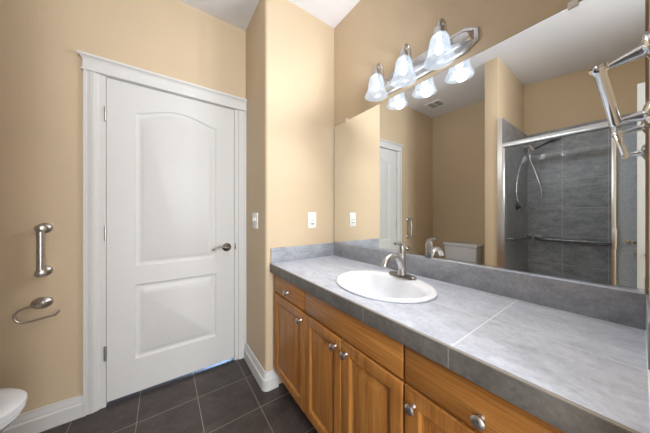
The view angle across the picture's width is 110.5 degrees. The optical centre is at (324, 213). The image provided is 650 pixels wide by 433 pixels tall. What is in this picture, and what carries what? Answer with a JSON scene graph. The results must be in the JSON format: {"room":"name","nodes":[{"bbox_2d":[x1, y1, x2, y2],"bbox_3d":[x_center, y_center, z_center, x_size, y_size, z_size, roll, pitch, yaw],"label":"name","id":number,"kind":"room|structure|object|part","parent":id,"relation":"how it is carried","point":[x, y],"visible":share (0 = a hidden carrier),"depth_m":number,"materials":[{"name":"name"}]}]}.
{"room":"bathroom","nodes":[
{"label":"bathroom","id":0,"kind":"room"},
{"bbox_2d":[0,0,245,413],"bbox_3d":[-1.175,-0.171,1.598,2.580,2.722,0.120,0,0,-36],"label":"wall","id":1,"kind":"structure","parent":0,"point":[41,74],"depth_m":1.28,"materials":[{"name":"beige paint"}]},
{"bbox_2d":[13,296,59,323],"bbox_3d":[-1.543,0.513,1.220,0.163,0.113,0.065,0,0,-36],"label":"paper holder","id":2,"kind":"object","parent":1,"relation":"attached to","point":[41,302],"visible":1,"depth_m":1.22,"materials":[{"name":"silver metal"}]},
{"bbox_2d":[1,394,82,432],"bbox_3d":[-1.764,1.128,1.089,0.830,0.124,0.020,0,0,-36],"label":"baseboard","id":3,"kind":"structure","parent":1,"relation":"attached to","point":[38,420],"depth_m":1.25,"materials":[{"name":"white paint"}]},
{"bbox_2d":[34,223,53,276],"bbox_3d":[-1.528,0.196,1.219,0.058,0.295,0.084,0,0,-36],"label":"grab bar","id":4,"kind":"object","parent":1,"relation":"attached to","point":[41,229],"visible":1,"depth_m":1.19,"materials":[{"name":"silver metal"}]},
{"bbox_3d":[-1.528,0.314,1.219,0.058,0.058,0.084,0,0,-36],"label":"post","id":5,"kind":"part","parent":4,"relation":"part of","materials":[{"name":"silver metal"}]},
{"bbox_3d":[-1.528,0.077,1.219,0.058,0.058,0.084,0,0,-36],"label":"post","id":6,"kind":"part","parent":4,"relation":"part of","materials":[{"name":"silver metal"}]},
{"bbox_2d":[77,50,246,416],"bbox_3d":[-1.055,0.123,1.604,0.966,2.134,0.070,0,0,-36],"label":"door frame","id":7,"kind":"structure","parent":1,"relation":"attached to","point":[96,69],"depth_m":1.38,"materials":[{"name":"white paint"}]},
{"bbox_2d":[103,78,235,401],"bbox_3d":[-1.040,0.161,1.606,0.779,2.011,0.091,0,0,-36],"label":"door","id":8,"kind":"structure","parent":1,"relation":"in","point":[168,233],"depth_m":1.56,"materials":[{"name":"white paint"}]},
{"bbox_3d":[-0.803,0.264,1.754,0.148,0.066,0.055,0,0,-36],"label":"lever","id":9,"kind":"part","parent":8,"relation":"part of","materials":[{"name":"silver metal"}]},
{"bbox_2d":[40,358,317,432],"bbox_3d":[-0.272,1.215,0.321,2.660,0.050,4.700,0,0,-36],"label":"floor","id":10,"kind":"structure","parent":0,"point":[225,396],"depth_m":1.36,"materials":[{"name":"tile"}]},
{"bbox_2d":[0,388,26,432],"bbox_3d":[-1.502,0.796,0.675,0.757,0.788,0.453,0,0,-36],"label":"toilet","id":11,"kind":"object","parent":10,"relation":"on","point":[12,400],"visible":1,"depth_m":0.88,"materials":[{"name":"white ceramic"}]},
{"bbox_3d":[-1.419,0.768,0.746,0.532,0.017,0.372,0,0,-36],"label":"seat","id":12,"kind":"part","parent":11,"relation":"part of","materials":[{"name":"white ceramic"}]},
{"bbox_2d":[274,274,564,432],"bbox_3d":[0.279,0.792,1.085,0.563,0.795,1.465,0,0,-36],"label":"vanity cabinet","id":13,"kind":"object","parent":10,"relation":"on","point":[346,375],"visible":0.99,"depth_m":0.84,"materials":[{"name":"brown wood"}]},
{"bbox_3d":[-0.221,0.462,1.364,0.018,0.113,0.403,0,0,-36],"label":"drawer","id":14,"kind":"part","parent":13,"relation":"part of","materials":[{"name":"brown wood"}]},
{"bbox_3d":[-0.221,0.793,1.364,0.018,0.530,0.403,0,0,-36],"label":"cabinet door","id":15,"kind":"part","parent":13,"relation":"part of","materials":[{"name":"brown wood"}]},
{"bbox_3d":[-0.013,0.793,1.074,0.018,0.530,0.298,0,0,-36],"label":"cabinet door","id":16,"kind":"part","parent":13,"relation":"part of","materials":[{"name":"brown wood"}]},
{"bbox_3d":[0.033,0.571,0.970,0.029,0.030,0.030,0,0,-36],"label":"knob","id":17,"kind":"part","parent":13,"relation":"part of","materials":[{"name":"silver metal"}]},
{"bbox_3d":[0.075,0.571,0.911,0.029,0.030,0.030,0,0,-36],"label":"knob","id":18,"kind":"part","parent":13,"relation":"part of","materials":[{"name":"silver metal"}]},
{"bbox_3d":[0.162,0.793,0.830,0.018,0.530,0.298,0,0,-36],"label":"cabinet door","id":19,"kind":"part","parent":13,"relation":"part of","materials":[{"name":"brown wood"}]},
{"bbox_3d":[0.252,0.574,0.664,0.029,0.030,0.030,0,0,-36],"label":"knob","id":20,"kind":"part","parent":13,"relation":"part of","materials":[{"name":"silver metal"}]},
{"bbox_3d":[0.377,0.793,0.530,0.018,0.530,0.429,0,0,-36],"label":"cabinet door","id":21,"kind":"part","parent":13,"relation":"part of","materials":[{"name":"brown wood"}]},
{"bbox_2d":[270,242,649,432],"bbox_3d":[0.281,0.314,1.096,0.558,0.161,1.484,0,0,-36],"label":"countertop","id":22,"kind":"structure","parent":13,"relation":"on","point":[575,357],"depth_m":0.66,"materials":[{"name":"grey tile"}]},
{"bbox_2d":[336,270,437,303],"bbox_3d":[0.272,0.401,1.077,0.398,0.156,0.496,0,0,-36],"label":"sink","id":23,"kind":"object","parent":22,"relation":"in","point":[384,286],"visible":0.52,"depth_m":1.16,"materials":[{"name":"white ceramic"}]},
{"bbox_2d":[381,242,416,279],"bbox_3d":[0.349,0.232,1.136,0.182,0.180,0.164,0,0,-36],"label":"faucet","id":24,"kind":"object","parent":22,"relation":"on","point":[400,259],"visible":1,"depth_m":1.15,"materials":[{"name":"silver metal"}]},
{"bbox_3d":[0.343,0.240,1.132,0.167,0.087,0.034,0,0,-36],"label":"spout","id":25,"kind":"part","parent":24,"relation":"part of","materials":[{"name":"silver metal"}]},
{"bbox_3d":[0.382,0.158,1.160,0.073,0.031,0.026,0,0,-36],"label":"lever handle","id":26,"kind":"part","parent":24,"relation":"part of","materials":[{"name":"silver metal"}]},
{"bbox_3d":[0.401,0.317,1.174,0.054,0.011,0.164,0,0,-36],"label":"plate","id":27,"kind":"part","parent":24,"relation":"part of","materials":[{"name":"silver metal"}]},
{"bbox_3d":[0.355,0.478,0.520,0.029,0.030,0.030,0,0,-36],"label":"knob","id":28,"kind":"part","parent":13,"relation":"part of","materials":[{"name":"silver metal"}]},
{"bbox_3d":[0.377,0.462,0.530,0.018,0.113,0.429,0,0,-36],"label":"drawer","id":29,"kind":"part","parent":13,"relation":"part of","materials":[{"name":"brown wood"}]},
{"bbox_2d":[179,0,359,30],"bbox_3d":[-0.272,-1.409,0.321,2.660,0.445,4.700,0,0,-36],"label":"ceiling","id":30,"kind":"structure","parent":0,"point":[238,13],"depth_m":1.68,"materials":[{"name":"white paint"}]},
{"bbox_2d":[246,0,333,383],"bbox_3d":[-0.295,-0.171,1.875,0.586,2.722,0.454,0,0,-36],"label":"wall","id":31,"kind":"structure","parent":0,"point":[290,51],"depth_m":1.66,"materials":[{"name":"beige paint"}]},
{"bbox_2d":[252,213,257,228],"bbox_3d":[-0.526,0.050,1.681,0.020,0.118,0.117,0,0,-36],"label":"wall switch","id":32,"kind":"object","parent":31,"relation":"attached to","point":[254,215],"visible":1,"depth_m":1.67,"materials":[{"name":"white plastic"}]},
{"bbox_2d":[244,343,278,391],"bbox_3d":[-0.499,1.128,1.714,0.106,0.124,0.470,0,0,-36],"label":"baseboard","id":33,"kind":"structure","parent":31,"relation":"attached to","point":[267,381],"depth_m":1.56,"materials":[{"name":"white paint"}]},
{"bbox_2d":[308,212,315,227],"bbox_3d":[-0.098,0.048,1.730,0.074,0.122,0.012,0,0,-36],"label":"power outlet","id":34,"kind":"object","parent":31,"relation":"attached to","point":[311,215],"visible":1,"depth_m":1.73,"materials":[{"name":"white plastic"}]},
{"bbox_2d":[334,0,648,294],"bbox_3d":[0.411,-0.171,1.496,0.120,2.722,2.185,0,0,-36],"label":"wall","id":35,"kind":"structure","parent":0,"point":[373,32],"depth_m":1.30,"materials":[{"name":"beige paint"}]},
{"bbox_2d":[372,18,478,99],"bbox_3d":[0.434,-0.814,1.212,0.174,0.210,0.630,0,0,-36],"label":"vanity light","id":36,"kind":"object","parent":35,"relation":"attached to","point":[457,45],"visible":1,"depth_m":1.18,"materials":[{"name":"white glass"}]},
{"bbox_2d":[372,67,379,78],"bbox_3d":[0.308,-0.851,1.355,0.048,0.050,0.048,0,0,-36],"label":"socket","id":37,"kind":"object","parent":36,"relation":"attached to","point":[376,72],"depth_m":1.34,"materials":[{"name":"silver metal"}]},
{"bbox_3d":[0.308,-0.783,1.355,0.038,0.086,0.038,0,0,-36],"label":"bulb","id":38,"kind":"part","parent":36,"relation":"part of","materials":[{"name":"white glass"}]},
{"bbox_3d":[0.334,-0.858,1.374,0.079,0.123,0.040,0,0,-36],"label":"arm","id":39,"kind":"part","parent":36,"relation":"part of","materials":[{"name":"silver metal"}]},
{"bbox_2d":[399,48,407,61],"bbox_3d":[0.419,-0.851,1.201,0.048,0.050,0.048,0,0,-36],"label":"socket","id":40,"kind":"object","parent":36,"relation":"attached to","point":[403,55],"depth_m":1.19,"materials":[{"name":"silver metal"}]},
{"bbox_3d":[0.419,-0.783,1.201,0.038,0.086,0.038,0,0,-36],"label":"bulb","id":41,"kind":"part","parent":36,"relation":"part of","materials":[{"name":"white glass"}]},
{"bbox_3d":[0.445,-0.858,1.220,0.079,0.123,0.040,0,0,-36],"label":"arm","id":42,"kind":"part","parent":36,"relation":"part of","materials":[{"name":"silver metal"}]},
{"bbox_2d":[434,24,444,39],"bbox_3d":[0.530,-0.851,1.046,0.048,0.050,0.048,0,0,-36],"label":"socket","id":43,"kind":"object","parent":36,"relation":"attached to","point":[439,31],"depth_m":1.03,"materials":[{"name":"silver metal"}]},
{"bbox_3d":[0.530,-0.783,1.046,0.038,0.086,0.038,0,0,-36],"label":"bulb","id":44,"kind":"part","parent":36,"relation":"part of","materials":[{"name":"white glass"}]},
{"bbox_3d":[0.556,-0.858,1.065,0.079,0.123,0.040,0,0,-36],"label":"arm","id":45,"kind":"part","parent":36,"relation":"part of","materials":[{"name":"silver metal"}]},
{"bbox_2d":[334,0,644,293],"bbox_3d":[0.503,-0.249,1.255,0.010,0.962,1.474,0,0,-36],"label":"wall mirror","id":46,"kind":"object","parent":35,"relation":"attached to","point":[508,157],"visible":1,"depth_m":0.89,"materials":[{"name":"silver mirror"}]},
{"bbox_2d":[334,243,647,329],"bbox_3d":[0.503,0.285,1.255,0.012,0.104,1.484,0,0,-36],"label":"backsplash","id":47,"kind":"structure","parent":35,"relation":"attached to","point":[626,308],"depth_m":0.86,"materials":[{"name":"grey tile"}]},
{"bbox_2d":[649,0,649,302],"bbox_3d":[0.729,-0.171,0.435,0.600,2.722,0.110,0,0,-36],"label":"wall","id":48,"kind":"structure","parent":0,"point":[649,0],"depth_m":0.61,"materials":[{"name":"beige paint"}]},
{"bbox_2d":[588,32,649,127],"bbox_3d":[0.663,-0.277,0.504,0.150,0.170,0.090,0,0,-36],"label":"bar","id":49,"kind":"object","parent":48,"relation":"attached to","point":[599,72],"visible":1,"depth_m":0.50,"materials":[{"name":"silver metal"}]},
{"bbox_3d":[0.631,-0.333,0.472,0.060,0.060,0.075,0,0,-36],"label":"post","id":50,"kind":"part","parent":49,"relation":"part of","materials":[{"name":"silver metal"}]},
{"bbox_3d":[0.709,-0.222,0.517,0.060,0.060,0.054,0,0,-36],"label":"post","id":51,"kind":"part","parent":49,"relation":"part of","materials":[{"name":"silver metal"}]}
]}

